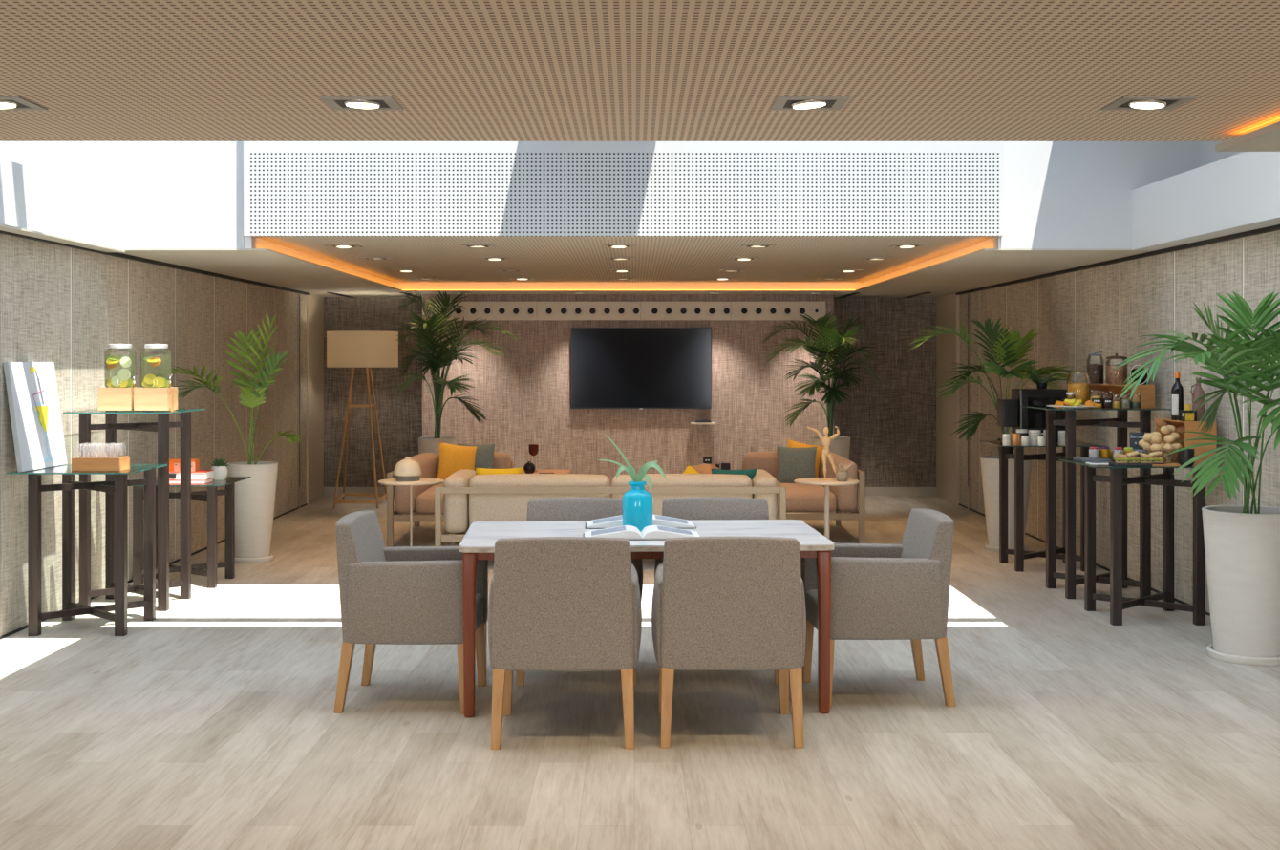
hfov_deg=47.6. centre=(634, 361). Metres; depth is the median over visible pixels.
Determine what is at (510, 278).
recessed light
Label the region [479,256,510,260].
recessed light
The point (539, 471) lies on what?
coffee table
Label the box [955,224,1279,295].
trim
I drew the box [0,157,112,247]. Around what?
wall
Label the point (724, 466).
wall socket
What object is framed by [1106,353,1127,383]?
glass jar
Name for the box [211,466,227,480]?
pot
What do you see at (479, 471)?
cushion
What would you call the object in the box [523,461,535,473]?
round vase
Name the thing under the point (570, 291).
recessed light
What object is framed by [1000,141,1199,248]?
wall
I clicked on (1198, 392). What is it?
bottle
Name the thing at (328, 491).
baseboard
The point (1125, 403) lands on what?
glass jar
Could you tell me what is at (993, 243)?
strip light
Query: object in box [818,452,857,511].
cushion
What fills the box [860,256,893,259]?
recessed light
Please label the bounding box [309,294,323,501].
wall
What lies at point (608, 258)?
recessed light
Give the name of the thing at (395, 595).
armchair
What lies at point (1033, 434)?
mug
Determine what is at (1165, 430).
bread roll
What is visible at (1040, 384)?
potted plant
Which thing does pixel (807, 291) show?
recessed light
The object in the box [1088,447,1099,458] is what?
dessert cup
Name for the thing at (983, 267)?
ceiling
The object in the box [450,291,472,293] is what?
recessed light
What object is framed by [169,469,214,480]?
book
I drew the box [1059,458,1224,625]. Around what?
glass side table
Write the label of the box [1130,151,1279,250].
wall
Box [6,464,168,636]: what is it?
glass side table
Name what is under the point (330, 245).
recessed light
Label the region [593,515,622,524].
picture
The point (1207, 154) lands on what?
wall
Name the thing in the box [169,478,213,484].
book
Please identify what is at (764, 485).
cushion
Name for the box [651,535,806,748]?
armchair
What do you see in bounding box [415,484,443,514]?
seat cushion
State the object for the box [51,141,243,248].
wall
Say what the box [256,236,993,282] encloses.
ceiling
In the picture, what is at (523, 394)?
wall
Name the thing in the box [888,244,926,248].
recessed light
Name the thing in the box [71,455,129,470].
crate
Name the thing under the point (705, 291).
recessed light
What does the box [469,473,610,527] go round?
cushion
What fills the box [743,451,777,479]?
cushion
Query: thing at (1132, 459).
sandwich
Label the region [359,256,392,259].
recessed light
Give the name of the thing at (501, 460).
cushion
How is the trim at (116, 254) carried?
attached to the wall at (32, 199)
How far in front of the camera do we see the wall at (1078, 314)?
10.86 m
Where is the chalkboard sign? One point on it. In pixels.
(1134, 437)
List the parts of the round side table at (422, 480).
stem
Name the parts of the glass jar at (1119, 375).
lid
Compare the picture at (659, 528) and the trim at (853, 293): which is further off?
the trim at (853, 293)
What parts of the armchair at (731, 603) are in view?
armrest, leg, leg, backrest, leg, leg, armrest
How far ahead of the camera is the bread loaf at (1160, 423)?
9.09 m
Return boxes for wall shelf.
[690,422,714,424]
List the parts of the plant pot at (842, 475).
pot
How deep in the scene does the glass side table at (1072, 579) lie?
9.78 m
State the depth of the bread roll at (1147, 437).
9.00 m
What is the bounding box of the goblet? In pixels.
[528,444,538,471]
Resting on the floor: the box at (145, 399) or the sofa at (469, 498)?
the sofa at (469, 498)
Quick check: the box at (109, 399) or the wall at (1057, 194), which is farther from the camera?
the wall at (1057, 194)
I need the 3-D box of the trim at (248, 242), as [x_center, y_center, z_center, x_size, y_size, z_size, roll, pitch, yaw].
[-2.665,-0.816,12.936,0.070,0.088,5.928,0,0,0]
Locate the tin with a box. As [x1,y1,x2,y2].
[1178,404,1196,421]
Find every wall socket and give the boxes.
[703,456,711,463]
[721,463,730,469]
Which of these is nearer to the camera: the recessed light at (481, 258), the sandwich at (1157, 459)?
the sandwich at (1157, 459)
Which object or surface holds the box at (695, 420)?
on the wall shelf
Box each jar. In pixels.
[1066,368,1089,405]
[1066,392,1075,399]
[1087,350,1104,383]
[1089,390,1101,408]
[1101,391,1112,408]
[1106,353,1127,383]
[1111,394,1121,408]
[1120,393,1130,408]
[1129,364,1150,384]
[1130,393,1141,408]
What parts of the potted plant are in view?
pot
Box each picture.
[3,362,66,472]
[169,473,175,478]
[591,526,625,535]
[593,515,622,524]
[654,514,687,523]
[657,526,692,534]
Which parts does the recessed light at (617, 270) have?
frame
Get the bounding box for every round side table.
[378,477,444,546]
[793,477,859,538]
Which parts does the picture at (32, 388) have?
painted glass, painted stem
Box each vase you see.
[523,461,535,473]
[598,433,667,532]
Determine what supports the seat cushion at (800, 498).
on the armchair at (803, 501)
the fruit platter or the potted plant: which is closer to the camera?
the fruit platter
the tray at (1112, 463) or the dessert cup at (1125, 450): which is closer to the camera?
the tray at (1112, 463)
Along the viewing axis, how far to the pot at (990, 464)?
12.17 m
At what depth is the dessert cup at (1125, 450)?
9.13 m
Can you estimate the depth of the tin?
8.90 m
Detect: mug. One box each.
[1002,433,1010,446]
[1010,433,1021,445]
[1015,428,1028,445]
[1021,435,1029,446]
[1028,429,1044,445]
[1037,436,1045,446]
[1058,430,1065,445]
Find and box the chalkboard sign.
[1129,432,1147,457]
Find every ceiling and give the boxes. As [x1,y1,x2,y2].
[0,0,1279,141]
[118,248,1154,297]
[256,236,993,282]
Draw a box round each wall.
[0,141,51,173]
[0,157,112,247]
[0,233,306,636]
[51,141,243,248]
[243,141,1003,236]
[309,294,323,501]
[323,297,936,487]
[422,294,833,498]
[936,230,1279,613]
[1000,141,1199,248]
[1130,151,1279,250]
[1199,141,1242,167]
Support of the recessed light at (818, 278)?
in the ceiling at (543, 259)
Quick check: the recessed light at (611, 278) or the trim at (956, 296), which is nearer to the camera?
the recessed light at (611, 278)
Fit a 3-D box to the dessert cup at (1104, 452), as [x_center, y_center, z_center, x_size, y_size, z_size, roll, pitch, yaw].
[3.030,0.587,9.340,0.068,0.075,0.068,0,0,0]
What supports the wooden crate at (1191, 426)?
on the glass side table at (1118, 603)
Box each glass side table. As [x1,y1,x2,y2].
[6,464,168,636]
[63,408,205,611]
[132,476,250,588]
[979,440,1107,572]
[1020,405,1171,598]
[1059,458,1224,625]
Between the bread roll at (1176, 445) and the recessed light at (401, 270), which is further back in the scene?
the recessed light at (401, 270)
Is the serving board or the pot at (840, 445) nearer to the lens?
the serving board
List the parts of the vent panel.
vent plate, vent plate, vent plate, vent plate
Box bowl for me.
[528,444,538,456]
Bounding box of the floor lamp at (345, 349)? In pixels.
[326,330,398,508]
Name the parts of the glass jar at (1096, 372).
lid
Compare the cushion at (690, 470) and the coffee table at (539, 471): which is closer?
the cushion at (690, 470)
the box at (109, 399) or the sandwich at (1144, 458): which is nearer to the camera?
the sandwich at (1144, 458)
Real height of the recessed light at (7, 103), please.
0.015 m
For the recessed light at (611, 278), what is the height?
0.015 m
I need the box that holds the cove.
[1215,121,1279,151]
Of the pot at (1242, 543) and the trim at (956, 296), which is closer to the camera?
the pot at (1242, 543)
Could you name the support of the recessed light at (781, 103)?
in the ceiling at (102, 70)
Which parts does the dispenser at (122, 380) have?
lid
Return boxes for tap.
[166,373,172,383]
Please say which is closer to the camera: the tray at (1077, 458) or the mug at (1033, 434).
the tray at (1077, 458)
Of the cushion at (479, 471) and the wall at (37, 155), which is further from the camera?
the cushion at (479, 471)
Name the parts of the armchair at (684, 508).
armrest, backrest, leg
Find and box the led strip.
[402,289,855,290]
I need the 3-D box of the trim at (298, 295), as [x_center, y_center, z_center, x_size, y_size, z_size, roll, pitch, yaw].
[-3.640,0.438,15.750,0.020,2.325,0.060,0,0,0]
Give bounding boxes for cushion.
[394,452,437,513]
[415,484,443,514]
[436,451,511,478]
[437,442,477,480]
[443,469,475,533]
[457,443,494,470]
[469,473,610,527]
[474,467,523,474]
[611,473,752,515]
[682,464,699,473]
[711,469,756,479]
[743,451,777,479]
[751,469,777,519]
[776,446,816,483]
[777,483,836,512]
[787,439,823,477]
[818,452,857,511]
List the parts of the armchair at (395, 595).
leg, backrest, leg, armrest, armrest, leg, seat, leg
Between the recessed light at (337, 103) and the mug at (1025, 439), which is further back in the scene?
the mug at (1025, 439)
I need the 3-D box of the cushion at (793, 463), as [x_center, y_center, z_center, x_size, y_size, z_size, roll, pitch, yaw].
[1.520,0.985,13.620,0.380,0.361,0.177,0,0,12]
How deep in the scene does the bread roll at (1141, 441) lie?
9.09 m
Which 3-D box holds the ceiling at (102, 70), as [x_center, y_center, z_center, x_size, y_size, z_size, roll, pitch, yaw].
[0.000,-0.910,0.790,8.200,0.100,9.780,0,0,0]
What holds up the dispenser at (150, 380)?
on the box at (145, 399)
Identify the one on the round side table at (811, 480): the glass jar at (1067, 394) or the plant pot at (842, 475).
the plant pot at (842, 475)
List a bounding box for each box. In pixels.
[97,386,142,411]
[133,386,177,411]
[169,458,199,471]
[695,420,711,422]
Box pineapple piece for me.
[1065,399,1074,405]
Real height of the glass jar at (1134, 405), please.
0.099 m
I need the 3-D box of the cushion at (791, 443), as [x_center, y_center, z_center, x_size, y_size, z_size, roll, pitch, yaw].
[1.600,0.950,13.770,0.427,0.422,0.151,0,0,-9]
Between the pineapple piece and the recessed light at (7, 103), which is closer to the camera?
the recessed light at (7, 103)
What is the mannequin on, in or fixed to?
on the round side table at (811, 480)
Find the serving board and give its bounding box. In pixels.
[1151,463,1180,466]
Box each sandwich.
[1112,452,1129,463]
[1126,450,1140,463]
[1139,452,1153,463]
[1149,450,1164,463]
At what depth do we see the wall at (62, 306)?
10.44 m
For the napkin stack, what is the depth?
8.98 m
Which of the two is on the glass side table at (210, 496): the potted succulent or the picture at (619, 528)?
the potted succulent
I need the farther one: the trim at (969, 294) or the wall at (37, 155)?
the trim at (969, 294)
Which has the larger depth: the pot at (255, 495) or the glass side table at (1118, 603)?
the pot at (255, 495)
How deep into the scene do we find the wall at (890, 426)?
17.30 m
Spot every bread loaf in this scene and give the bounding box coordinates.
[1153,418,1170,434]
[1174,426,1184,435]
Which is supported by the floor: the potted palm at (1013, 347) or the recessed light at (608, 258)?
the potted palm at (1013, 347)
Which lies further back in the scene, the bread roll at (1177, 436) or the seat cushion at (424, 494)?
the seat cushion at (424, 494)
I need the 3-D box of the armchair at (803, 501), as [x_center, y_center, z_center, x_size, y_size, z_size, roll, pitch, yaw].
[1.529,1.236,13.400,0.962,0.727,1.500,0,0,0]
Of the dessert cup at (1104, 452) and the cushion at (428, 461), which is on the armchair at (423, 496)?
the cushion at (428, 461)
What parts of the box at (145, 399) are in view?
panel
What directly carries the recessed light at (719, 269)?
in the ceiling at (543, 259)
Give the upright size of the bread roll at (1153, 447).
0.053 m
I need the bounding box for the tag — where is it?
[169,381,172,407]
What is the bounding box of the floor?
[0,495,1279,849]
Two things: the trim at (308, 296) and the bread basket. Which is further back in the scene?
the trim at (308, 296)
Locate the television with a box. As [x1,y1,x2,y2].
[570,327,711,409]
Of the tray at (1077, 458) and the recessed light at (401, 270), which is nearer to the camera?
the tray at (1077, 458)
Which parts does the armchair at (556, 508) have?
leg, backrest, leg, armrest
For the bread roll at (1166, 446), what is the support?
in the bread basket
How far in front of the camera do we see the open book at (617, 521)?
7.18 m
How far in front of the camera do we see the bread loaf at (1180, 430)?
9.06 m
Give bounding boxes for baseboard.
[323,487,394,495]
[857,487,937,495]
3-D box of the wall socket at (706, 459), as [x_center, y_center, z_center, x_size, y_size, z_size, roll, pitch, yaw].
[0.830,1.127,16.489,0.096,0.075,0.022,0,0,0]
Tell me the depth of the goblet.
14.38 m
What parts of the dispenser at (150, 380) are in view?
lid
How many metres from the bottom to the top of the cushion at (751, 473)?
0.334 m
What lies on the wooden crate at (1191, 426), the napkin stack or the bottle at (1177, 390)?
the bottle at (1177, 390)
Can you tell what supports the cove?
attached to the ceiling at (102, 70)
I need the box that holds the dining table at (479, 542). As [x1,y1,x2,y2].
[459,519,833,717]
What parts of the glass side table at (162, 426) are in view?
leg, leg, glass, leg, leg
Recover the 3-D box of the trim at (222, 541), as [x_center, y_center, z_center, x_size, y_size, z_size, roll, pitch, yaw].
[-3.644,1.593,6.100,0.012,0.014,20.200,0,0,0]
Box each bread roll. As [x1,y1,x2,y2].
[1138,439,1150,447]
[1142,432,1153,441]
[1142,441,1151,448]
[1150,444,1162,451]
[1151,431,1161,437]
[1151,434,1161,443]
[1160,426,1171,434]
[1163,434,1175,443]
[1163,444,1174,448]
[1167,425,1176,433]
[1170,432,1180,441]
[1172,443,1181,448]
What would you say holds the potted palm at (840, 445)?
on the floor
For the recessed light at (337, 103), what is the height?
0.013 m
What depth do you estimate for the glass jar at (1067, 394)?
9.94 m
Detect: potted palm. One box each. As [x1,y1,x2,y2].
[156,312,303,563]
[394,290,518,456]
[763,312,882,512]
[909,318,1073,552]
[1111,291,1279,665]
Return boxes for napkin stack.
[1086,461,1111,464]
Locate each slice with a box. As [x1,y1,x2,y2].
[1054,402,1064,408]
[1084,402,1093,408]
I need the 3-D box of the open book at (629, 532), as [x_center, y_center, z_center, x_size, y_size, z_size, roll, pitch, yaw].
[0.035,0.807,6.830,0.550,0.042,0.250,0,0,-2]
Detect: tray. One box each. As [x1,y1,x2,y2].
[1073,457,1110,461]
[1108,462,1163,466]
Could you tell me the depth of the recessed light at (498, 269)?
13.68 m
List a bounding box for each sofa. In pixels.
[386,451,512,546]
[434,469,786,546]
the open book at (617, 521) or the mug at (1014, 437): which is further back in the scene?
the mug at (1014, 437)
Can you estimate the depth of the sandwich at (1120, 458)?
8.87 m
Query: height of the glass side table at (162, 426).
1.275 m
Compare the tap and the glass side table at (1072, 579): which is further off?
the glass side table at (1072, 579)
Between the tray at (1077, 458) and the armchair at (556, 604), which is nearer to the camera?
the armchair at (556, 604)
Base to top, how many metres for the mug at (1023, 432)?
0.115 m
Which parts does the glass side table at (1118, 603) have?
leg, leg, glass, leg, leg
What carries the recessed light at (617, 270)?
in the ceiling at (543, 259)
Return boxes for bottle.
[1171,371,1183,420]
[1190,377,1204,420]
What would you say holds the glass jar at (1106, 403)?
on the glass side table at (1072, 579)
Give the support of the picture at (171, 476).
attached to the book at (202, 475)
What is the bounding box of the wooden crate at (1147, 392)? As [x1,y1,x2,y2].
[1089,384,1154,407]
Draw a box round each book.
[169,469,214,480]
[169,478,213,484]
[583,525,700,540]
[585,514,696,529]
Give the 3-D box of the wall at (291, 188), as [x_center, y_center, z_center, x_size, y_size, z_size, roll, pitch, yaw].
[-0.070,-1.427,9.925,5.180,1.147,0.070,0,0,0]
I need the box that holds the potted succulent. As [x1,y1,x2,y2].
[210,458,229,480]
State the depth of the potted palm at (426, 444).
15.23 m
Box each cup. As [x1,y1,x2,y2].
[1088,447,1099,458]
[1099,446,1110,458]
[1112,447,1123,462]
[1123,447,1134,456]
[1177,448,1194,466]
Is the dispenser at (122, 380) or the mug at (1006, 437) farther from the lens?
the mug at (1006, 437)
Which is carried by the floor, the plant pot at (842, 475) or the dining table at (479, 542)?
the dining table at (479, 542)
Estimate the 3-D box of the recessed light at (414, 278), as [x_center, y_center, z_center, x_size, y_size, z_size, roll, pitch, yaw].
[-2.160,-0.853,15.100,0.236,0.015,0.236,0,0,0]
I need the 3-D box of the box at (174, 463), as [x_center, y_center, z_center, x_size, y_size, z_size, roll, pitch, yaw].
[-3.210,0.740,10.319,0.210,0.085,0.102,0,0,0]
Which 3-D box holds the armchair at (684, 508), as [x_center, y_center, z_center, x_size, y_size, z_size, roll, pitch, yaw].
[0.435,1.165,7.471,0.662,0.870,0.642,0,0,-1]
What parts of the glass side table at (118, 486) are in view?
leg, leg, glass, leg, leg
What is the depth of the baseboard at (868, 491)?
17.28 m
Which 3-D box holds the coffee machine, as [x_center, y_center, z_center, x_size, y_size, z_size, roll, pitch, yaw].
[3.105,0.430,11.367,0.490,0.420,0.305,0,0,0]
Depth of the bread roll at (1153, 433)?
9.05 m
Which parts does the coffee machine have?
panel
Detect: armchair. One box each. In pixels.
[334,511,488,714]
[487,536,641,749]
[515,497,642,686]
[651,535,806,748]
[654,497,778,684]
[742,451,864,543]
[800,509,955,708]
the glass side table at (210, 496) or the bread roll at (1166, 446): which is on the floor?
the glass side table at (210, 496)
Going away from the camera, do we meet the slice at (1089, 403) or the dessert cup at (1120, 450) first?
the dessert cup at (1120, 450)
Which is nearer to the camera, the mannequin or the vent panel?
the mannequin
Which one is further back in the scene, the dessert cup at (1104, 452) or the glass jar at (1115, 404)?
the glass jar at (1115, 404)
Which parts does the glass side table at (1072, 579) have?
leg, leg, glass, leg, leg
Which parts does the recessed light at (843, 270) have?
frame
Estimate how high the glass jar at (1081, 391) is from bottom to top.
0.269 m
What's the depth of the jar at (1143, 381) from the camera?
9.92 m
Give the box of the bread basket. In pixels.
[1143,448,1177,463]
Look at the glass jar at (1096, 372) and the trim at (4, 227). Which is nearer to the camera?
the trim at (4, 227)
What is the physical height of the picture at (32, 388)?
0.638 m
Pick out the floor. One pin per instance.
(212, 723)
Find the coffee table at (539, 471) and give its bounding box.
[522,469,570,473]
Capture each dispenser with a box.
[104,343,136,387]
[140,343,172,387]
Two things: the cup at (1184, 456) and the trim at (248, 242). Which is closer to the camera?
the cup at (1184, 456)
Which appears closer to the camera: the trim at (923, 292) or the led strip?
the led strip
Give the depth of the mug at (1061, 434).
11.03 m
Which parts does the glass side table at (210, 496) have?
leg, leg, glass, leg, leg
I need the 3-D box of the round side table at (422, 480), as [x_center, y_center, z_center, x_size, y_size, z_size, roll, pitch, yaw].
[-1.835,1.291,11.950,0.540,0.618,0.540,0,0,0]
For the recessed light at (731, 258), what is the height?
0.017 m
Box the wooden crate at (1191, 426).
[1155,418,1216,465]
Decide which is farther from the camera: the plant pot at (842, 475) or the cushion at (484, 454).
the cushion at (484, 454)
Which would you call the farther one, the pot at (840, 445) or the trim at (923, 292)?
the trim at (923, 292)
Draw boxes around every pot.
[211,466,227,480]
[225,461,277,557]
[417,436,456,456]
[810,436,850,459]
[834,462,853,481]
[980,455,1032,547]
[1201,505,1279,657]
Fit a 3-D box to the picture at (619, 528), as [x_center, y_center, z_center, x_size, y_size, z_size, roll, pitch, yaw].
[-0.121,0.798,6.832,0.161,0.025,0.165,0,0,-2]
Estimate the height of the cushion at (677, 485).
0.464 m
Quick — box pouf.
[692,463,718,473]
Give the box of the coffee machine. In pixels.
[997,388,1066,442]
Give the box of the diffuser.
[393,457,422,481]
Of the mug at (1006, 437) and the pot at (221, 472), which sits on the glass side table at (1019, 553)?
the mug at (1006, 437)
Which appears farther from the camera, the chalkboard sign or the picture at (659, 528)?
the chalkboard sign
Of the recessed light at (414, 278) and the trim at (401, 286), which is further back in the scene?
the trim at (401, 286)
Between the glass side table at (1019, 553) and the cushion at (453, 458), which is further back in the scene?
the cushion at (453, 458)
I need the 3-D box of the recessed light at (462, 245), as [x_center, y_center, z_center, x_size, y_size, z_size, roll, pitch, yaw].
[-1.165,-0.853,10.800,0.236,0.015,0.236,0,0,0]
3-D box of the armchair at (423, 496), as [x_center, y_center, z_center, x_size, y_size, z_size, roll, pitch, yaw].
[-1.654,1.236,13.300,0.952,0.727,1.600,0,0,0]
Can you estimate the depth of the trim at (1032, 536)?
11.27 m
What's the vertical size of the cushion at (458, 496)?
0.454 m
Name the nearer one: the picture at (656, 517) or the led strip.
the picture at (656, 517)
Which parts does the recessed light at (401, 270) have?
frame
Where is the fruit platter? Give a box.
[1045,405,1097,408]
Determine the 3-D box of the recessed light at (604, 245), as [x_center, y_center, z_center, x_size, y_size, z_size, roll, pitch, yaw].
[-0.115,-0.853,10.800,0.236,0.017,0.236,0,0,0]
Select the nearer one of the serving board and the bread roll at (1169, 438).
the serving board
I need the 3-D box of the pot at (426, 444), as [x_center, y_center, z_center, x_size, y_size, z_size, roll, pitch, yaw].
[-2.090,1.195,15.400,0.416,0.770,0.416,0,0,0]
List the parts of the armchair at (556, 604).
armrest, leg, leg, backrest, leg, armrest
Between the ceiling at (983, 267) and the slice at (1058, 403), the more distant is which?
the ceiling at (983, 267)
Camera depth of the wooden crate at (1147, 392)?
10.05 m
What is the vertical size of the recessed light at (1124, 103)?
0.017 m
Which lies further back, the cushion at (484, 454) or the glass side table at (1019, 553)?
the cushion at (484, 454)
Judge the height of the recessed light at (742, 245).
0.015 m
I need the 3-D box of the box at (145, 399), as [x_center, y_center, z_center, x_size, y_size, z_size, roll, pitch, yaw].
[-3.117,0.249,9.470,0.218,0.152,0.216,0,0,0]
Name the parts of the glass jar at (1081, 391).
lid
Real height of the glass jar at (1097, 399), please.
0.119 m
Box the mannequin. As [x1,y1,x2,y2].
[807,426,839,481]
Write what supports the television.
attached to the wall at (523, 394)
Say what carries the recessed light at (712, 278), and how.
in the ceiling at (543, 259)
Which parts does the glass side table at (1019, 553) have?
leg, leg, glass, leg, leg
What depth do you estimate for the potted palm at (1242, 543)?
7.67 m
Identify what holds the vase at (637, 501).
on the dining table at (479, 542)
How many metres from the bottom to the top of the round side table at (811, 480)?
0.618 m
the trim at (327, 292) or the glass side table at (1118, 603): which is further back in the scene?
the trim at (327, 292)
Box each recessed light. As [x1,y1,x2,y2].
[0,96,48,110]
[319,96,404,110]
[324,244,362,248]
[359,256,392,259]
[391,269,420,272]
[413,277,439,279]
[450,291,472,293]
[459,244,494,247]
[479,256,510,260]
[497,269,524,271]
[510,277,533,279]
[570,291,589,293]
[602,244,634,248]
[606,256,634,259]
[609,269,634,272]
[611,277,634,279]
[704,291,724,293]
[710,277,734,279]
[718,269,745,271]
[728,256,759,260]
[741,244,775,247]
[770,96,850,110]
[805,291,826,293]
[816,277,842,279]
[834,269,863,272]
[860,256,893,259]
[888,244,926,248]
[1100,96,1195,110]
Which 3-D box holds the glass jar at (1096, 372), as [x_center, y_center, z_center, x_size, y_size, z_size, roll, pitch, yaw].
[3.245,0.044,10.220,0.116,0.234,0.116,0,0,0]
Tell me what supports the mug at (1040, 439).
on the glass side table at (1019, 553)
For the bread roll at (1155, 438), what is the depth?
8.97 m
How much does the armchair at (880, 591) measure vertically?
0.870 m
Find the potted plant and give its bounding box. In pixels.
[1026,363,1071,388]
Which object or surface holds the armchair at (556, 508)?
on the floor
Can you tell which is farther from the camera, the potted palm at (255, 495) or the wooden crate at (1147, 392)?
the potted palm at (255, 495)
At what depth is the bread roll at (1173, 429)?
9.06 m
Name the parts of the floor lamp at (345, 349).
leg, leg, lamp shade, leg, leg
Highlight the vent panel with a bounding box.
[434,301,825,319]
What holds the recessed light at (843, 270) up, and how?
in the ceiling at (543, 259)
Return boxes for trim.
[0,223,125,252]
[0,230,310,295]
[0,503,307,639]
[243,235,394,287]
[297,294,299,509]
[306,295,309,504]
[326,292,354,298]
[394,282,862,289]
[838,292,860,298]
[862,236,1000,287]
[903,292,931,298]
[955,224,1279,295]
[955,295,959,504]
[958,503,1210,616]
[967,293,970,510]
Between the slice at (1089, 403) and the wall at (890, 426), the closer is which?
the slice at (1089, 403)
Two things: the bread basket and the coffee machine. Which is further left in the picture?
the coffee machine
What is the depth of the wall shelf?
16.38 m
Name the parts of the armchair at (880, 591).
leg, seat, leg, armrest, armrest, leg, backrest, leg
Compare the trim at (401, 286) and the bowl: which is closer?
the bowl
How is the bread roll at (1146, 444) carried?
in the bread basket

